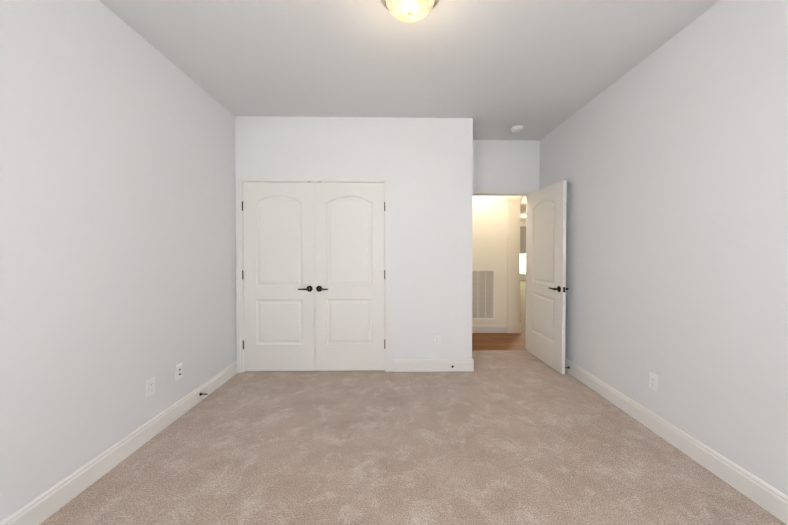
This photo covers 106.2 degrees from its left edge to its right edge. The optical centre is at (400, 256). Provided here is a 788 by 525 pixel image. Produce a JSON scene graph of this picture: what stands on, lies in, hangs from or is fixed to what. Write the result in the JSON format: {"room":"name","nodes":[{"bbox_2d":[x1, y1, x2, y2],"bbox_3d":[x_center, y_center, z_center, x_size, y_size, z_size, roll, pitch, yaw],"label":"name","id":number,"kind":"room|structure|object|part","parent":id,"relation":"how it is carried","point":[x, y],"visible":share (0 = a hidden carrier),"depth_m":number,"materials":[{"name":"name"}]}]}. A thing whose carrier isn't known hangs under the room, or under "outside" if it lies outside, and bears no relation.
{"room":"empty bedroom","nodes":[
{"label":"empty bedroom","id":0,"kind":"room"},
{"bbox_2d":[0,0,236,521],"bbox_3d":[-1.793,-0.099,1.548,0.120,2.740,4.691,0,1,-1],"label":"wall","id":1,"kind":"structure","parent":0,"point":[117,223],"depth_m":1.70,"materials":[{"name":"white paint"}]},
{"bbox_2d":[0,361,236,524],"bbox_3d":[-1.720,1.211,1.259,0.015,0.128,3.836,0,1,-1],"label":"baseboard","id":2,"kind":"structure","parent":1,"relation":"attached to","point":[42,507],"depth_m":1.73,"materials":[{"name":"white paint"}]},
{"bbox_2d":[147,377,154,396],"bbox_3d":[-1.739,0.913,2.059,0.008,0.114,0.070,0,1,-1],"label":"outlet","id":3,"kind":"object","parent":1,"relation":"attached to","point":[150,387],"visible":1,"depth_m":2.05,"materials":[{"name":"white plastic"}]},
{"bbox_2d":[175,363,181,380],"bbox_3d":[-1.740,0.912,2.325,0.016,0.114,0.070,0,1,-1],"label":"outlet","id":4,"kind":"object","parent":1,"relation":"attached to","point":[178,371],"visible":1,"depth_m":2.31,"materials":[{"name":"white plastic"}]},
{"bbox_2d":[235,116,472,370],"bbox_3d":[-0.495,-0.120,3.244,2.541,2.740,0.120,0,1,-1],"label":"wall","id":5,"kind":"structure","parent":0,"point":[426,164],"depth_m":3.19,"materials":[{"name":"white paint"}]},
{"bbox_2d":[243,182,314,370],"bbox_3d":[-1.309,0.225,3.162,0.753,2.033,0.098,0,1,-1],"label":"closet door","id":6,"kind":"structure","parent":5,"relation":"in","point":[279,278],"depth_m":3.18,"materials":[{"name":"white paint"}]},
{"bbox_3d":[-1.022,0.351,3.152,0.145,0.066,0.063,0,1,-1],"label":"handle","id":7,"kind":"part","parent":6,"relation":"part of","materials":[{"name":"black metal"}]},
{"bbox_2d":[236,175,390,372],"bbox_3d":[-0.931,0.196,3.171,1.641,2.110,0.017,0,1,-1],"label":"trim","id":8,"kind":"structure","parent":5,"relation":"attached to","point":[239,242],"depth_m":3.16,"materials":[{"name":"white paint"}]},
{"bbox_2d":[314,182,384,370],"bbox_3d":[-0.553,0.225,3.177,0.753,2.033,0.098,0,1,-1],"label":"closet door","id":9,"kind":"structure","parent":5,"relation":"in","point":[349,237],"depth_m":3.19,"materials":[{"name":"white paint"}]},
{"bbox_3d":[-0.840,0.351,3.155,0.145,0.066,0.063,0,1,-1],"label":"handle","id":10,"kind":"part","parent":9,"relation":"part of","materials":[{"name":"black metal"}]},
{"bbox_2d":[393,359,473,371],"bbox_3d":[0.351,1.187,3.208,0.882,0.128,0.015,0,1,-1],"label":"baseboard","id":11,"kind":"structure","parent":5,"relation":"attached to","point":[405,365],"depth_m":3.20,"materials":[{"name":"white paint"}]},
{"bbox_2d":[434,334,439,344],"bbox_3d":[0.394,0.905,3.209,0.070,0.114,0.008,0,1,-1],"label":"outlet","id":12,"kind":"object","parent":5,"relation":"attached to","point":[436,339],"visible":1,"depth_m":3.21,"materials":[{"name":"white plastic"}]},
{"bbox_2d":[99,0,719,220],"bbox_3d":[2.881,-1.584,6.785,10.700,0.100,15.020,0,1,-1],"label":"ceiling","id":13,"kind":"structure","parent":0,"point":[500,69],"depth_m":2.14,"materials":[{"name":"white paint"}]},
{"bbox_2d":[381,0,438,22],"bbox_3d":[0.051,-1.396,1.632,0.356,0.148,0.356,0,1,-1],"label":"flush-mount ceiling light","id":14,"kind":"object","parent":13,"relation":"attached to","point":[409,11],"visible":1,"depth_m":1.63,"materials":[{"name":"white glass"}]},
{"bbox_2d":[511,125,522,132],"bbox_3d":[1.351,-1.474,3.442,0.136,0.037,0.136,0,1,-1],"label":"smoke detector","id":15,"kind":"object","parent":13,"relation":"attached to","point":[516,129],"visible":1,"depth_m":3.40,"materials":[{"name":"white plastic"}]},
{"bbox_2d":[39,350,786,524],"bbox_3d":[0.054,1.321,1.568,3.814,0.100,4.626,0,1,-1],"label":"floor carpet","id":16,"kind":"object","parent":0,"point":[510,437],"visible":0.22,"depth_m":1.82,"materials":[{"name":"beige carpet"}]},
{"bbox_2d":[472,196,507,324],"bbox_3d":[-0.353,-0.139,4.825,4.157,2.740,0.150,0,1,-1],"label":"wall","id":17,"kind":"structure","parent":0,"point":[489,232],"depth_m":4.78,"materials":[{"name":"white paint"}]},
{"bbox_2d":[472,269,494,319],"bbox_3d":[1.247,0.624,4.784,0.555,0.825,0.012,0,1,-1],"label":"air vent","id":18,"kind":"object","parent":17,"relation":"in","point":[483,294],"visible":0.65,"depth_m":4.79,"materials":[{"name":"white metal"}]},
{"bbox_2d":[472,325,505,332],"bbox_3d":[-0.360,1.180,4.759,4.140,0.128,0.015,0,1,-1],"label":"baseboard","id":19,"kind":"structure","parent":17,"relation":"attached to","point":[488,328],"depth_m":4.79,"materials":[{"name":"white paint"}]},
{"bbox_2d":[472,281,525,348],"bbox_3d":[2.837,1.233,9.132,10.700,0.088,10.394,0,1,-1],"label":"floor","id":20,"kind":"structure","parent":0,"point":[498,340],"depth_m":4.47,"materials":[{"name":"brown wood"}]},
{"bbox_2d":[506,198,521,332],"bbox_3d":[1.823,0.151,4.870,0.239,2.182,0.244,0,1,-1],"label":"column","id":21,"kind":"structure","parent":20,"relation":"on","point":[513,324],"depth_m":4.77,"materials":[{"name":"white paint"}]},
{"bbox_2d":[472,349,526,350],"bbox_3d":[1.299,1.246,3.910,0.755,0.016,0.030,0,1,-1],"label":"trim","id":22,"kind":"structure","parent":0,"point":[497,349],"depth_m":3.92,"materials":[{"name":"brown wood"}]},
{"bbox_2d":[473,140,539,190],"bbox_3d":[-0.248,-0.127,3.863,4.330,2.740,0.120,0,1,-1],"label":"wall","id":23,"kind":"structure","parent":0,"point":[506,164],"depth_m":3.82,"materials":[{"name":"white paint"}]},
{"bbox_2d":[473,193,527,348],"bbox_3d":[1.299,0.215,3.897,0.797,2.078,0.120,0,1,-1],"label":"trim","id":24,"kind":"structure","parent":23,"relation":"attached to","point":[477,194],"depth_m":3.92,"materials":[{"name":"white paint"}]},
{"bbox_2d":[473,189,535,193],"bbox_3d":[1.299,0.193,3.897,0.881,2.122,0.154,0,1,-1],"label":"door frame","id":25,"kind":"structure","parent":23,"relation":"attached to","point":[503,191],"depth_m":3.81,"materials":[{"name":"white paint"}]},
{"bbox_2d":[527,180,567,373],"bbox_3d":[1.684,0.221,3.466,0.161,2.033,0.749,0,1,-4],"label":"entry door","id":26,"kind":"structure","parent":23,"relation":"in","point":[546,281],"depth_m":3.38,"materials":[{"name":"white paint"}]},
{"bbox_3d":[1.702,0.351,3.193,0.161,0.066,0.145,0,1,-4],"label":"handle","id":27,"kind":"part","parent":26,"relation":"part of","materials":[{"name":"black metal"}]},
{"bbox_2d":[520,221,525,277],"bbox_3d":[4.450,-0.250,13.718,7.300,2.740,0.150,0,1,-1],"label":"wall","id":28,"kind":"structure","parent":0,"point":[522,223],"depth_m":13.65,"materials":[{"name":"white paint"}]},
{"bbox_2d":[520,226,525,274],"bbox_3d":[5.512,-0.250,13.708,1.400,2.260,0.150,0,1,-1],"label":"living room window","id":29,"kind":"structure","parent":28,"relation":"in","point":[522,250],"depth_m":13.74,"materials":[{"name":"grey glass"}]},
{"bbox_2d":[539,0,787,495],"bbox_3d":[1.900,-0.100,1.619,0.120,2.740,4.691,0,1,-1],"label":"wall","id":30,"kind":"structure","parent":0,"point":[668,161],"depth_m":1.85,"materials":[{"name":"white paint"}]},
{"bbox_2d":[649,372,657,391],"bbox_3d":[1.827,0.910,2.140,0.008,0.114,0.070,0,1,-1],"label":"outlet","id":31,"kind":"object","parent":30,"relation":"attached to","point":[653,381],"visible":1,"depth_m":2.13,"materials":[{"name":"white plastic"}]},
{"bbox_2d":[565,358,787,524],"bbox_3d":[1.823,1.206,1.633,0.034,0.128,4.451,0,1,-1],"label":"baseboard","id":32,"kind":"structure","parent":30,"relation":"attached to","point":[766,496],"depth_m":1.82,"materials":[{"name":"white paint"}]}
]}

